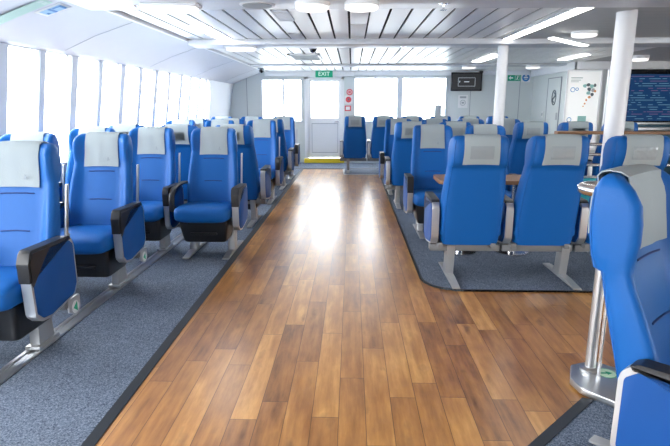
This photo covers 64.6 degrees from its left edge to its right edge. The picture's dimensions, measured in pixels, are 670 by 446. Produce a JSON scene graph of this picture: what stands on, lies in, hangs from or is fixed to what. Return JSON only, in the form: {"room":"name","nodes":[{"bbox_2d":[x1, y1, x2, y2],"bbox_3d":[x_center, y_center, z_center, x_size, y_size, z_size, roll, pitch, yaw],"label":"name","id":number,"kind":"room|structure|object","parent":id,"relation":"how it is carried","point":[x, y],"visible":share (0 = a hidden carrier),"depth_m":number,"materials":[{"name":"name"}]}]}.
{"room":"ship interior","nodes":[
{"label":"ship interior","id":0,"kind":"room"},
{"bbox_2d":[0,43,232,181],"bbox_3d":[-2.888,-0.636,4.640,0.365,2.030,17.150,0,13,2],"label":"wall","id":1,"kind":"structure","parent":0,"point":[220,92],"depth_m":6.79,"materials":[{"name":"white"}]},
{"bbox_2d":[0,0,52,24],"bbox_3d":[-2.316,-1.549,3.894,0.430,0.159,0.145,0,13,2],"label":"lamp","id":2,"kind":"object","parent":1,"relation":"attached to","point":[37,4],"visible":1,"depth_m":3.89,"materials":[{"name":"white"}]},
{"bbox_2d":[5,44,72,165],"bbox_3d":[-2.815,-1.061,5.056,0.210,1.120,1.080,0,13,2],"label":"window","id":3,"kind":"structure","parent":1,"relation":"in","point":[41,71],"depth_m":5.07,"materials":[{"name":"white"}]},
{"bbox_2d":[34,3,71,16],"bbox_3d":[-2.177,-1.646,4.093,0.206,0.069,0.185,0,13,2],"label":"card","id":4,"kind":"object","parent":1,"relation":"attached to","point":[58,7],"visible":1,"depth_m":4.08,"materials":[{"name":"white paper"}]},
{"bbox_2d":[75,56,121,127],"bbox_3d":[-2.778,-1.317,6.210,0.210,1.120,1.105,0,13,2],"label":"window","id":5,"kind":"structure","parent":1,"relation":"in","point":[100,63],"depth_m":6.20,"materials":[{"name":"white"}]},
{"bbox_2d":[0,0,259,83],"bbox_3d":[-2.386,-1.692,4.389,0.940,0.400,17.150,0,13,2],"label":"ceiling panel","id":6,"kind":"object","parent":1,"relation":"attached to","point":[102,35],"depth_m":5.43,"materials":[{"name":"grey plastic"}]},
{"bbox_2d":[122,65,155,126],"bbox_3d":[-2.741,-1.574,7.366,0.210,1.120,1.085,0,13,2],"label":"window","id":7,"kind":"structure","parent":1,"relation":"in","point":[140,72],"depth_m":7.38,"materials":[{"name":"white"}]},
{"bbox_2d":[154,71,180,125],"bbox_3d":[-2.704,-1.828,8.510,0.210,1.120,1.080,0,13,2],"label":"window","id":8,"kind":"structure","parent":1,"relation":"in","point":[169,74],"depth_m":8.51,"materials":[{"name":"white"}]},
{"bbox_2d":[179,77,199,118],"bbox_3d":[-2.669,-2.074,9.617,0.210,1.120,1.010,0,13,2],"label":"window","id":9,"kind":"structure","parent":1,"relation":"in","point":[190,78],"depth_m":9.62,"materials":[{"name":"white"}]},
{"bbox_2d":[197,79,211,118],"bbox_3d":[-2.637,-2.293,10.600,0.210,1.120,0.825,0,13,2],"label":"window","id":10,"kind":"structure","parent":1,"relation":"in","point":[205,83],"depth_m":10.58,"materials":[{"name":"white glass"}]},
{"bbox_2d":[95,169,614,445],"bbox_3d":[2.346,0.393,4.829,11.600,0.060,17.400,0,13,2],"label":"floor","id":11,"kind":"structure","parent":0,"point":[324,329],"depth_m":3.11,"materials":[{"name":"brown wood"}]},
{"bbox_2d":[0,169,303,445],"bbox_3d":[-2.062,0.493,4.198,2.228,0.016,15.850,0,13,2],"label":"carpet","id":12,"kind":"structure","parent":11,"relation":"on","point":[71,392],"depth_m":3.09,"materials":[{"name":"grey carpet"}]},
{"bbox_2d":[0,132,65,227],"bbox_3d":[-2.422,-0.086,4.030,0.653,1.172,0.770,0,13,2],"label":"passenger seat","id":13,"kind":"object","parent":12,"relation":"on","point":[48,137],"visible":0.2,"depth_m":4.15,"materials":[{"name":"blue fabric"}]},
{"bbox_2d":[59,126,114,201],"bbox_3d":[-2.389,-0.315,5.064,0.653,1.172,0.770,0,13,2],"label":"passenger seat","id":14,"kind":"object","parent":12,"relation":"on","point":[73,133],"visible":0.08,"depth_m":5.17,"materials":[{"name":"blue fabric"}]},
{"bbox_2d":[0,233,183,384],"bbox_3d":[-1.731,0.693,3.258,0.100,0.010,5.550,0,13,2],"label":"rail","id":15,"kind":"object","parent":12,"relation":"on","point":[25,357],"visible":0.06,"depth_m":3.54,"materials":[{"name":"grey metal"}]},
{"bbox_2d":[0,140,80,349],"bbox_3d":[-1.822,0.151,2.965,0.582,1.172,0.767,0,13,2],"label":"passenger seat","id":16,"kind":"object","parent":15,"relation":"on","point":[38,272],"visible":1,"depth_m":3.07,"materials":[{"name":"blue fabric"}]},
{"bbox_2d":[0,266,22,311],"bbox_3d":[-1.865,0.342,2.890,0.504,0.166,0.535,0,13,2],"label":"seat cushion","id":17,"kind":"object","parent":16,"relation":"on","point":[11,292],"depth_m":2.71,"materials":[{"name":"blue fabric"}]},
{"bbox_2d":[60,132,146,287],"bbox_3d":[-1.789,-0.081,4.009,0.582,1.172,0.767,0,13,2],"label":"passenger seat","id":18,"kind":"object","parent":15,"relation":"on","point":[107,228],"visible":0.94,"depth_m":4.11,"materials":[{"name":"blue fabric"}]},
{"bbox_2d":[60,225,113,254],"bbox_3d":[-1.831,0.111,3.934,0.504,0.166,0.535,0,13,2],"label":"seat cushion","id":19,"kind":"object","parent":18,"relation":"on","point":[87,239],"depth_m":3.71,"materials":[{"name":"blue fabric"}]},
{"bbox_2d":[128,126,183,250],"bbox_3d":[-1.770,-0.311,5.044,0.564,1.172,0.767,0,13,2],"label":"passenger seat","id":20,"kind":"object","parent":15,"relation":"on","point":[153,146],"visible":0.73,"depth_m":5.15,"materials":[{"name":"blue fabric"}]},
{"bbox_2d":[133,201,163,221],"bbox_3d":[-1.803,-0.119,4.969,0.504,0.166,0.535,0,13,2],"label":"seat cushion","id":21,"kind":"object","parent":20,"relation":"on","point":[153,210],"depth_m":4.74,"materials":[{"name":"blue fabric"}]},
{"bbox_2d":[109,124,144,133],"bbox_3d":[-2.347,-0.610,6.391,0.653,1.172,0.770,0,13,2],"label":"passenger seat","id":22,"kind":"object","parent":12,"relation":"on","point":[124,128],"visible":0.06,"depth_m":5.92,"materials":[{"name":"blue fabric"}]},
{"bbox_2d":[160,124,197,203],"bbox_3d":[-1.720,-0.606,6.372,0.578,1.172,0.770,0,13,2],"label":"passenger seat","id":23,"kind":"object","parent":12,"relation":"on","point":[182,132],"visible":0.29,"depth_m":6.02,"materials":[{"name":"blue fabric"}]},
{"bbox_2d":[166,119,195,125],"bbox_3d":[-2.303,-0.911,7.748,0.653,1.172,0.770,0,13,2],"label":"passenger seat","id":24,"kind":"object","parent":12,"relation":"on","point":[175,121],"visible":0.07,"depth_m":7.87,"materials":[{"name":"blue fabric"}]},
{"bbox_2d":[188,118,208,127],"bbox_3d":[-2.260,-1.208,9.084,0.653,1.172,0.770,0,13,2],"label":"passenger seat","id":25,"kind":"object","parent":12,"relation":"on","point":[200,122],"visible":0.09,"depth_m":8.62,"materials":[{"name":"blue fabric"}]},
{"bbox_2d":[169,127,247,259],"bbox_3d":[-1.165,-0.303,5.007,0.629,1.172,0.770,0,13,2],"label":"passenger seat","id":26,"kind":"object","parent":12,"relation":"on","point":[216,207],"visible":1,"depth_m":5.09,"materials":[{"name":"blue fabric"}]},
{"bbox_2d":[174,202,231,222],"bbox_3d":[-1.184,-0.111,4.930,0.504,0.166,0.535,0,13,2],"label":"seat cushion","id":27,"kind":"object","parent":26,"relation":"on","point":[189,212],"depth_m":4.68,"materials":[{"name":"blue fabric"}]},
{"bbox_2d":[205,119,234,126],"bbox_3d":[-1.676,-0.907,7.728,0.578,1.172,0.770,0,13,2],"label":"passenger seat","id":28,"kind":"object","parent":12,"relation":"on","point":[210,123],"visible":0.16,"depth_m":7.85,"materials":[{"name":"blue fabric"}]},
{"bbox_2d":[224,118,246,124],"bbox_3d":[-1.633,-1.204,9.065,0.578,1.172,0.770,0,13,2],"label":"passenger seat","id":29,"kind":"object","parent":12,"relation":"on","point":[236,120],"visible":0.04,"depth_m":8.61,"materials":[{"name":"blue fabric"}]},
{"bbox_2d":[215,124,270,227],"bbox_3d":[-1.100,-0.602,6.353,0.578,1.172,0.770,0,13,2],"label":"passenger seat","id":30,"kind":"object","parent":12,"relation":"on","point":[258,188],"visible":0.58,"depth_m":6.15,"materials":[{"name":"blue fabric"}]},
{"bbox_2d":[241,116,261,123],"bbox_3d":[-1.596,-1.462,10.226,0.578,1.172,0.770,0,13,2],"label":"passenger seat","id":31,"kind":"object","parent":12,"relation":"on","point":[246,118],"visible":0.07,"depth_m":10.35,"materials":[{"name":"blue fabric"}]},
{"bbox_2d":[247,119,283,203],"bbox_3d":[-1.055,-0.903,7.709,0.582,1.172,0.770,0,13,2],"label":"passenger seat","id":32,"kind":"object","parent":12,"relation":"on","point":[265,133],"visible":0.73,"depth_m":7.82,"materials":[{"name":"blue fabric"}]},
{"bbox_2d":[258,168,275,178],"bbox_3d":[-1.097,-0.711,7.633,0.504,0.166,0.535,0,13,2],"label":"seat cushion","id":33,"kind":"object","parent":32,"relation":"on","point":[273,170],"depth_m":7.43,"materials":[{"name":"blue fabric"}]},
{"bbox_2d":[262,118,293,189],"bbox_3d":[-1.014,-1.200,9.046,0.578,1.172,0.770,0,13,2],"label":"passenger seat","id":34,"kind":"object","parent":12,"relation":"on","point":[288,162],"visible":0.45,"depth_m":8.84,"materials":[{"name":"blue fabric"}]},
{"bbox_2d":[273,116,299,179],"bbox_3d":[-0.975,-1.458,10.207,0.582,1.172,0.770,0,13,2],"label":"passenger seat","id":35,"kind":"object","parent":12,"relation":"on","point":[289,123],"visible":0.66,"depth_m":10.31,"materials":[{"name":"blue fabric"}]},
{"bbox_2d":[343,169,378,174],"bbox_3d":[2.854,-1.086,11.310,5.400,0.016,0.960,0,13,2],"label":"carpet","id":36,"kind":"structure","parent":11,"relation":"on","point":[351,171],"depth_m":11.24,"materials":[{"name":"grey carpet"}]},
{"bbox_2d":[340,116,366,172],"bbox_3d":[0.389,-1.689,11.250,0.566,1.172,0.770,0,13,2],"label":"passenger seat","id":37,"kind":"object","parent":36,"relation":"on","point":[353,143],"visible":1,"depth_m":11.01,"materials":[{"name":"blue fabric"}]},
{"bbox_2d":[367,116,393,160],"bbox_3d":[0.969,-1.685,11.232,0.566,1.172,0.770,0,13,2],"label":"passenger seat","id":38,"kind":"object","parent":36,"relation":"on","point":[378,124],"visible":0.62,"depth_m":10.98,"materials":[{"name":"blue fabric"}]},
{"bbox_2d":[402,116,421,120],"bbox_3d":[1.548,-1.681,11.214,0.566,1.172,0.770,0,13,2],"label":"passenger seat","id":39,"kind":"object","parent":36,"relation":"on","point":[412,118],"visible":0.15,"depth_m":10.74,"materials":[{"name":"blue fabric"}]},
{"bbox_2d":[381,178,594,292],"bbox_3d":[2.815,-0.227,7.443,4.030,0.016,7.000,0,13,2],"label":"carpet","id":40,"kind":"structure","parent":11,"relation":"on","point":[483,271],"depth_m":4.62,"materials":[{"name":"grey carpet"}]},
{"bbox_2d":[379,118,410,194],"bbox_3d":[0.996,-1.075,8.487,0.566,1.172,0.770,0,13,2],"label":"passenger seat","id":41,"kind":"object","parent":40,"relation":"on","point":[390,123],"visible":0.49,"depth_m":8.60,"materials":[{"name":"blue fabric"}]},
{"bbox_2d":[384,121,426,208],"bbox_3d":[0.992,-0.843,7.442,0.566,1.172,0.770,0,13,2],"label":"passenger seat","id":42,"kind":"object","parent":40,"relation":"on","point":[399,164],"visible":0.74,"depth_m":7.21,"materials":[{"name":"blue fabric"}]},
{"bbox_2d":[403,124,452,238],"bbox_3d":[1.043,-0.468,5.750,0.566,1.172,0.770,0,13,2],"label":"passenger seat","id":43,"kind":"object","parent":40,"relation":"on","point":[430,142],"visible":0.81,"depth_m":5.86,"materials":[{"name":"blue fabric"}]},
{"bbox_2d":[413,189,441,206],"bbox_3d":[1.071,-0.275,5.672,0.504,0.166,0.535,0,13,2],"label":"seat cushion","id":44,"kind":"object","parent":43,"relation":"on","point":[418,194],"depth_m":5.46,"materials":[{"name":"blue fabric"}]},
{"bbox_2d":[422,118,446,123],"bbox_3d":[1.575,-1.071,8.469,0.566,1.172,0.770,0,13,2],"label":"passenger seat","id":45,"kind":"object","parent":40,"relation":"on","point":[427,120],"visible":0.08,"depth_m":8.59,"materials":[{"name":"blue fabric"}]},
{"bbox_2d":[439,121,470,136],"bbox_3d":[1.603,-0.839,7.423,0.629,1.172,0.770,0,13,2],"label":"passenger seat","id":46,"kind":"object","parent":40,"relation":"on","point":[458,127],"visible":0.13,"depth_m":6.96,"materials":[{"name":"blue fabric"}]},
{"bbox_2d":[424,134,508,288],"bbox_3d":[1.052,-0.149,4.314,0.566,1.172,0.770,0,13,2],"label":"passenger seat","id":47,"kind":"object","parent":40,"relation":"on","point":[468,216],"visible":1,"depth_m":4.08,"materials":[{"name":"blue fabric"}]},
{"bbox_2d":[439,224,500,235],"bbox_3d":[1.087,-0.007,4.465,0.504,0.166,0.535,0,13,2],"label":"seat cushion","id":48,"kind":"object","parent":47,"relation":"on","point":[443,231],"depth_m":4.19,"materials":[{"name":"blue fabric"}]},
{"bbox_2d":[457,118,483,124],"bbox_3d":[2.155,-1.068,8.451,0.566,1.172,0.770,0,13,2],"label":"passenger seat","id":49,"kind":"object","parent":40,"relation":"on","point":[471,120],"visible":0.12,"depth_m":8.57,"materials":[{"name":"blue fabric"}]},
{"bbox_2d":[433,174,527,255],"bbox_3d":[1.456,-0.075,5.071,1.000,0.723,0.460,0,13,2],"label":"table","id":50,"kind":"object","parent":40,"relation":"on","point":[513,180],"visible":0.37,"depth_m":5.01,"materials":[{"name":"brown wood"}]},
{"bbox_2d":[465,124,517,197],"bbox_3d":[1.654,-0.464,5.732,0.629,1.172,0.770,0,13,2],"label":"passenger seat","id":51,"kind":"object","parent":40,"relation":"on","point":[474,128],"visible":0.09,"depth_m":5.85,"materials":[{"name":"blue fabric"}]},
{"bbox_2d":[493,45,508,125],"bbox_3d":[2.120,-1.196,6.902,0.192,2.118,0.192,0,13,2],"label":"pillar","id":52,"kind":"structure","parent":40,"relation":"on","point":[502,55],"depth_m":6.73,"materials":[{"name":"white metal"}]},
{"bbox_2d":[503,118,519,148],"bbox_3d":[2.766,-1.063,8.433,0.629,1.172,0.770,0,13,2],"label":"passenger seat","id":53,"kind":"object","parent":40,"relation":"on","point":[509,123],"visible":0.13,"depth_m":8.55,"materials":[{"name":"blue fabric"}]},
{"bbox_2d":[508,121,547,174],"bbox_3d":[2.576,-0.833,7.393,0.566,1.172,0.770,0,13,2],"label":"passenger seat","id":54,"kind":"object","parent":40,"relation":"on","point":[523,131],"visible":0.42,"depth_m":7.04,"materials":[{"name":"blue fabric"}]},
{"bbox_2d":[498,134,589,289],"bbox_3d":[1.632,-0.145,4.297,0.566,1.172,0.770,0,13,2],"label":"passenger seat","id":55,"kind":"object","parent":40,"relation":"on","point":[542,216],"visible":0.88,"depth_m":4.06,"materials":[{"name":"blue fabric"}]},
{"bbox_2d":[512,226,574,235],"bbox_3d":[1.667,-0.003,4.447,0.504,0.166,0.535,0,13,2],"label":"seat cushion","id":56,"kind":"object","parent":55,"relation":"on","point":[516,230],"depth_m":4.18,"materials":[{"name":"blue fabric"}]},
{"bbox_2d":[557,121,592,174],"bbox_3d":[3.156,-0.829,7.376,0.566,1.172,0.770,0,13,2],"label":"passenger seat","id":57,"kind":"object","parent":40,"relation":"on","point":[571,125],"visible":0.2,"depth_m":6.91,"materials":[{"name":"blue fabric"}]},
{"bbox_2d":[584,121,637,175],"bbox_3d":[3.767,-0.825,7.357,0.629,1.172,0.770,0,13,2],"label":"passenger seat","id":58,"kind":"object","parent":40,"relation":"on","point":[629,126],"visible":0.14,"depth_m":7.13,"materials":[{"name":"blue fabric"}]},
{"bbox_2d":[554,131,669,201],"bbox_3d":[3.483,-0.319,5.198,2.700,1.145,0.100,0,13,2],"label":"table","id":59,"kind":"object","parent":40,"relation":"on","point":[586,178],"visible":0.02,"depth_m":5.07,"materials":[{"name":"brown wood"}]},
{"bbox_2d":[587,9,637,254],"bbox_3d":[2.529,-0.769,4.821,0.226,2.188,0.226,0,13,2],"label":"pillar","id":60,"kind":"structure","parent":40,"relation":"on","point":[626,21],"depth_m":4.64,"materials":[{"name":"white metal"}]},
{"bbox_2d":[571,134,669,251],"bbox_3d":[2.243,-0.141,4.278,0.629,1.172,0.770,0,13,2],"label":"passenger seat","id":61,"kind":"object","parent":40,"relation":"on","point":[630,149],"visible":0.35,"depth_m":3.85,"materials":[{"name":"blue fabric"}]},
{"bbox_2d":[528,397,613,445],"bbox_3d":[1.383,1.240,0.838,2.070,0.016,3.584,0,13,2],"label":"carpet","id":62,"kind":"structure","parent":11,"relation":"on","point":[587,418],"depth_m":2.35,"materials":[{"name":"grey carpet"}]},
{"bbox_2d":[570,181,616,406],"bbox_3d":[1.715,0.411,2.210,0.380,1.016,1.520,-12,17,-42],"label":"guard rail","id":63,"kind":"object","parent":62,"relation":"on","point":[595,380],"visible":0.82,"depth_m":2.68,"materials":[{"name":"silver metal"}]},
{"bbox_2d":[588,164,669,445],"bbox_3d":[1.223,0.425,1.731,0.653,1.172,0.770,-11,16,-40],"label":"passenger seat","id":64,"kind":"object","parent":62,"relation":"on","point":[629,215],"visible":1,"depth_m":1.70,"materials":[{"name":"blue fabric"}]},
{"bbox_2d":[601,69,609,126],"bbox_3d":[5.156,-1.889,10.166,0.090,2.040,0.090,0,13,2],"label":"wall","id":65,"kind":"structure","parent":11,"relation":"on","point":[608,70],"depth_m":10.03,"materials":[{"name":"grey paint"}]},
{"bbox_2d":[638,124,669,174],"bbox_3d":[6.225,-1.383,10.239,2.000,1.020,0.129,0,13,2],"label":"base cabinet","id":66,"kind":"object","parent":11,"relation":"on","point":[641,127],"visible":0.16,"depth_m":10.10,"materials":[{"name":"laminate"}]},
{"bbox_2d":[230,69,533,162],"bbox_3d":[1.093,-2.609,12.903,7.340,2.300,0.080,0,13,2],"label":"wall","id":67,"kind":"structure","parent":0,"point":[481,103],"depth_m":12.76,"materials":[{"name":"white paint"}]},
{"bbox_2d":[104,10,266,71],"bbox_3d":[-1.912,-1.781,4.354,0.032,0.050,17.150,0,13,2],"label":"trim","id":68,"kind":"structure","parent":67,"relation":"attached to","point":[115,12],"depth_m":5.62,"materials":[{"name":"white paint"}]},
{"bbox_2d":[261,79,302,121],"bbox_3d":[-1.287,-2.973,12.879,1.000,1.020,0.060,0,13,2],"label":"window","id":69,"kind":"structure","parent":67,"relation":"in","point":[283,89],"depth_m":12.85,"materials":[{"name":"white"}]},
{"bbox_2d":[304,76,343,157],"bbox_3d":[-0.258,-2.561,12.914,0.960,1.960,0.045,0,13,2],"label":"trim","id":70,"kind":"structure","parent":67,"relation":"attached to","point":[306,84],"depth_m":12.83,"materials":[{"name":"white paint"}]},
{"bbox_2d":[304,158,343,162],"bbox_3d":[-0.264,-1.547,13.121,0.990,0.108,0.160,0,13,2],"label":"trim","id":71,"kind":"structure","parent":67,"relation":"attached to","point":[306,160],"depth_m":13.05,"materials":[{"name":"yellow paint"}]},
{"bbox_2d":[315,71,332,76],"bbox_3d":[-0.261,-3.544,12.614,0.410,0.150,0.041,0,13,2],"label":"exit sign","id":72,"kind":"object","parent":67,"relation":"attached to","point":[317,73],"visible":0.97,"depth_m":12.60,"materials":[{"name":"teal"}]},
{"bbox_2d":[308,79,340,156],"bbox_3d":[-0.248,-2.538,12.929,0.780,1.870,0.095,0,13,2],"label":"door","id":73,"kind":"structure","parent":67,"relation":"in","point":[324,133],"depth_m":13.00,"materials":[{"name":"white paint"}]},
{"bbox_2d":[294,163,378,168],"bbox_3d":[1.041,-1.347,12.483,7.100,0.016,1.290,0,13,2],"label":"trim","id":74,"kind":"structure","parent":67,"relation":"attached to","point":[301,165],"depth_m":12.31,"materials":[{"name":"grey metal"}]},
{"bbox_2d":[264,71,529,75],"bbox_3d":[1.460,-3.558,12.609,6.300,0.120,0.059,0,13,2],"label":"trim","id":75,"kind":"structure","parent":67,"relation":"attached to","point":[268,73],"depth_m":12.62,"materials":[{"name":"white paint"}]},
{"bbox_2d":[354,77,447,121],"bbox_3d":[1.569,-2.973,12.787,2.225,1.060,0.060,0,13,2],"label":"window","id":76,"kind":"structure","parent":67,"relation":"in","point":[399,79],"depth_m":12.72,"materials":[{"name":"white"}]},
{"bbox_2d":[435,105,441,115],"bbox_3d":[2.491,-2.722,12.809,0.160,0.260,0.003,0,13,2],"label":"notice","id":77,"kind":"object","parent":76,"relation":"attached to","point":[437,107],"visible":1,"depth_m":12.81,"materials":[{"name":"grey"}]},
{"bbox_2d":[458,95,467,107],"bbox_3d":[3.070,-2.918,12.725,0.230,0.300,0.006,0,13,2],"label":"paper notice","id":78,"kind":"object","parent":67,"relation":"attached to","point":[462,99],"visible":1,"depth_m":12.72,"materials":[{"name":"white"}]},
{"bbox_2d":[450,71,482,90],"bbox_3d":[3.116,-3.363,12.561,0.745,0.460,0.134,0,13,2],"label":"television","id":79,"kind":"object","parent":67,"relation":"attached to","point":[460,81],"visible":1,"depth_m":12.50,"materials":[{"name":"black plastic"}]},
{"bbox_2d":[508,75,520,80],"bbox_3d":[4.255,-3.442,12.571,0.310,0.140,0.006,0,13,2],"label":"route sign","id":80,"kind":"object","parent":67,"relation":"attached to","point":[510,77],"visible":1,"depth_m":12.57,"materials":[{"name":"teal"}]},
{"bbox_2d":[117,7,669,70],"bbox_3d":[3.043,-1.802,4.242,10.200,0.102,17.250,0,13,2],"label":"ceiling","id":81,"kind":"structure","parent":0,"point":[651,21],"depth_m":5.88,"materials":[{"name":"white metal"}]},
{"bbox_2d":[189,24,231,39],"bbox_3d":[-1.369,-2.134,5.955,0.170,0.016,1.242,0,13,2],"label":"recessed light","id":82,"kind":"object","parent":81,"relation":"in","point":[205,28],"visible":1,"depth_m":5.77,"materials":[{"name":"white paint"}]},
{"bbox_2d":[270,9,294,20],"bbox_3d":[-0.471,-1.880,4.804,0.150,0.012,0.600,0,13,2],"label":"ceiling vent","id":83,"kind":"object","parent":81,"relation":"in","point":[280,14],"visible":0.98,"depth_m":4.72,"materials":[{"name":"grey metal"}]},
{"bbox_2d":[288,33,304,39],"bbox_3d":[-0.448,-2.210,6.288,0.150,0.012,0.520,0,13,2],"label":"ceiling vent","id":84,"kind":"object","parent":81,"relation":"in","point":[293,36],"visible":1,"depth_m":6.19,"materials":[{"name":"grey"}]},
{"bbox_2d":[287,54,322,59],"bbox_3d":[-0.489,-2.792,8.927,0.520,0.020,1.000,0,13,2],"label":"ceiling vent","id":85,"kind":"object","parent":81,"relation":"in","point":[292,56],"visible":1,"depth_m":8.72,"materials":[{"name":"white metal"}]},
{"bbox_2d":[350,24,366,35],"bbox_3d":[0.250,-2.093,5.763,0.164,0.011,0.930,0,13,2],"label":"cover plate","id":86,"kind":"object","parent":81,"relation":"attached to","point":[355,29],"visible":0.8,"depth_m":5.64,"materials":[{"name":"white paint"}]},
{"bbox_2d":[350,12,368,23],"bbox_3d":[0.221,-1.890,4.851,0.164,0.011,0.800,0,13,2],"label":"cover plate","id":87,"kind":"object","parent":81,"relation":"attached to","point":[355,17],"visible":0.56,"depth_m":4.87,"materials":[{"name":"white paint"}]},
{"bbox_2d":[64,0,669,9],"bbox_3d":[3.106,-1.604,3.720,10.040,0.079,0.510,0,13,2],"label":"trim","id":88,"kind":"structure","parent":81,"relation":"attached to","point":[88,4],"depth_m":3.84,"materials":[{"name":"grey"}]},
{"bbox_2d":[139,2,201,13],"bbox_3d":[-1.201,-1.576,3.890,0.420,0.060,0.160,0,13,2],"label":"lamp","id":89,"kind":"object","parent":88,"relation":"attached to","point":[152,8],"visible":1,"depth_m":3.83,"materials":[{"name":"white paint"}]},
{"bbox_2d":[143,6,198,13],"bbox_3d":[-1.201,-1.566,3.893,0.380,0.040,0.130,0,13,2],"label":"diffuser","id":90,"kind":"object","parent":89,"relation":"attached to","point":[150,9],"depth_m":3.84,"materials":[{"name":"white plastic"}]},
{"bbox_2d":[239,1,274,8],"bbox_3d":[-0.571,-1.597,3.886,0.260,0.016,0.260,0,13,2],"label":"ceiling speaker","id":91,"kind":"object","parent":88,"relation":"attached to","point":[251,4],"visible":0.97,"depth_m":3.86,"materials":[{"name":"white paint"}]},
{"bbox_2d":[242,3,271,8],"bbox_3d":[-0.571,-1.593,3.887,0.220,0.006,0.220,0,13,2],"label":"grille","id":92,"kind":"object","parent":91,"relation":"attached to","point":[248,5],"depth_m":3.86,"materials":[{"name":"grey"}]},
{"bbox_2d":[295,0,329,12],"bbox_3d":[-0.163,-1.558,3.810,0.250,0.060,0.250,0,13,2],"label":"lamp","id":93,"kind":"object","parent":88,"relation":"attached to","point":[308,6],"visible":1,"depth_m":3.73,"materials":[{"name":"white paint"}]},
{"bbox_2d":[296,4,328,12],"bbox_3d":[-0.163,-1.542,3.813,0.238,0.027,0.238,0,13,2],"label":"diffuser","id":94,"kind":"object","parent":93,"relation":"attached to","point":[308,8],"depth_m":3.75,"materials":[{"name":"white plastic"}]},
{"bbox_2d":[344,0,378,12],"bbox_3d":[0.192,-1.556,3.799,0.250,0.060,0.250,0,13,2],"label":"lamp","id":95,"kind":"object","parent":88,"relation":"attached to","point":[360,6],"visible":1,"depth_m":3.72,"materials":[{"name":"white paint"}]},
{"bbox_2d":[188,37,669,48],"bbox_3d":[3.199,-2.255,6.627,10.040,0.069,0.450,0,13,2],"label":"ceiling beam","id":96,"kind":"structure","parent":81,"relation":"attached to","point":[639,41],"depth_m":6.52,"materials":[{"name":"grey metal"}]},
{"bbox_2d":[224,46,257,51],"bbox_3d":[-1.199,-2.225,6.769,0.400,0.060,0.160,0,13,2],"label":"lamp","id":97,"kind":"object","parent":96,"relation":"attached to","point":[228,48],"visible":0.99,"depth_m":6.71,"materials":[{"name":"white paint"}]},
{"bbox_2d":[226,48,255,51],"bbox_3d":[-1.199,-2.216,6.772,0.360,0.040,0.130,0,13,2],"label":"diffuser","id":98,"kind":"object","parent":97,"relation":"attached to","point":[228,49],"depth_m":6.72,"materials":[{"name":"white"}]},
{"bbox_2d":[547,37,588,46],"bbox_3d":[2.745,-2.117,6.196,0.103,0.016,1.150,12,17,42],"label":"ceiling light","id":99,"kind":"object","parent":96,"relation":"attached to","point":[550,38],"visible":1,"depth_m":6.12,"materials":[{"name":"white paint"}]},
{"bbox_2d":[472,54,496,61],"bbox_3d":[2.610,-2.841,9.139,0.201,0.016,1.393,0,13,2],"label":"recessed light","id":100,"kind":"object","parent":81,"relation":"in","point":[490,56],"visible":0.82,"depth_m":9.10,"materials":[{"name":"white paint"}]},
{"bbox_2d":[503,8,591,39],"bbox_3d":[2.069,-1.962,5.237,0.129,0.016,2.429,0,13,1],"label":"recessed light","id":101,"kind":"object","parent":81,"relation":"in","point":[574,11],"visible":0.69,"depth_m":5.07,"materials":[{"name":"white paint"}]},
{"bbox_2d":[557,54,590,59],"bbox_3d":[4.014,-2.796,8.935,0.181,0.016,0.981,0,13,2],"label":"recessed light","id":102,"kind":"object","parent":81,"relation":"in","point":[577,55],"visible":1,"depth_m":8.82,"materials":[{"name":"white paint"}]},
{"bbox_2d":[571,30,597,37],"bbox_3d":[2.776,-2.099,5.901,0.280,0.060,0.280,0,13,2],"label":"lamp","id":103,"kind":"object","parent":81,"relation":"attached to","point":[581,33],"visible":1,"depth_m":5.80,"materials":[{"name":"white paint"}]},
{"bbox_2d":[571,33,596,37],"bbox_3d":[2.776,-2.083,5.905,0.266,0.027,0.266,0,13,2],"label":"diffuser","id":104,"kind":"object","parent":103,"relation":"attached to","point":[575,35],"depth_m":5.84,"materials":[{"name":"white"}]},
{"bbox_2d":[632,55,649,61],"bbox_3d":[5.039,-2.720,8.766,0.280,0.090,0.280,0,13,2],"label":"lamp","id":105,"kind":"object","parent":81,"relation":"attached to","point":[636,58],"visible":0.82,"depth_m":8.66,"materials":[{"name":"white paint"}]},
{"bbox_2d":[530,72,566,124],"bbox_3d":[4.700,-2.303,11.523,0.060,2.300,2.680,0,13,2],"label":"wall","id":106,"kind":"structure","parent":0,"point":[540,83],"depth_m":11.97,"materials":[{"name":"white paint"}]},
{"bbox_2d":[250,63,566,66],"bbox_3d":[1.422,-3.161,10.628,6.230,0.034,0.400,0,13,2],"label":"trim","id":107,"kind":"structure","parent":106,"relation":"attached to","point":[510,64],"depth_m":10.47,"materials":[{"name":"grey"}]},
{"bbox_2d":[545,77,561,133],"bbox_3d":[4.636,-2.139,11.418,0.060,1.925,0.750,0,13,2],"label":"door","id":108,"kind":"structure","parent":106,"relation":"in","point":[554,84],"depth_m":11.29,"materials":[{"name":"grey"}]},
{"bbox_2d":[588,69,606,159],"bbox_3d":[6.478,-2.007,10.190,3.700,2.300,0.060,0,13,2],"label":"wall","id":109,"kind":"structure","parent":0,"point":[605,70],"depth_m":10.16,"materials":[{"name":"white paint"}]},
{"bbox_2d":[563,70,603,149],"bbox_3d":[4.728,-2.157,10.163,0.660,1.505,0.030,0,13,2],"label":"poster","id":110,"kind":"object","parent":109,"relation":"attached to","point":[583,87],"visible":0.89,"depth_m":10.11,"materials":[{"name":"white paper"}]},
{"bbox_2d":[531,61,669,76],"bbox_3d":[6.465,-3.218,11.125,3.800,0.140,2.650,0,13,2],"label":"trim","id":111,"kind":"structure","parent":109,"relation":"attached to","point":[579,65],"depth_m":9.88,"materials":[{"name":"white paint"}]},
{"bbox_2d":[625,69,669,123],"bbox_3d":[6.226,-2.386,10.042,2.000,1.015,0.075,0,13,2],"label":"information board","id":112,"kind":"object","parent":109,"relation":"attached to","point":[649,89],"visible":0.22,"depth_m":10.04,"materials":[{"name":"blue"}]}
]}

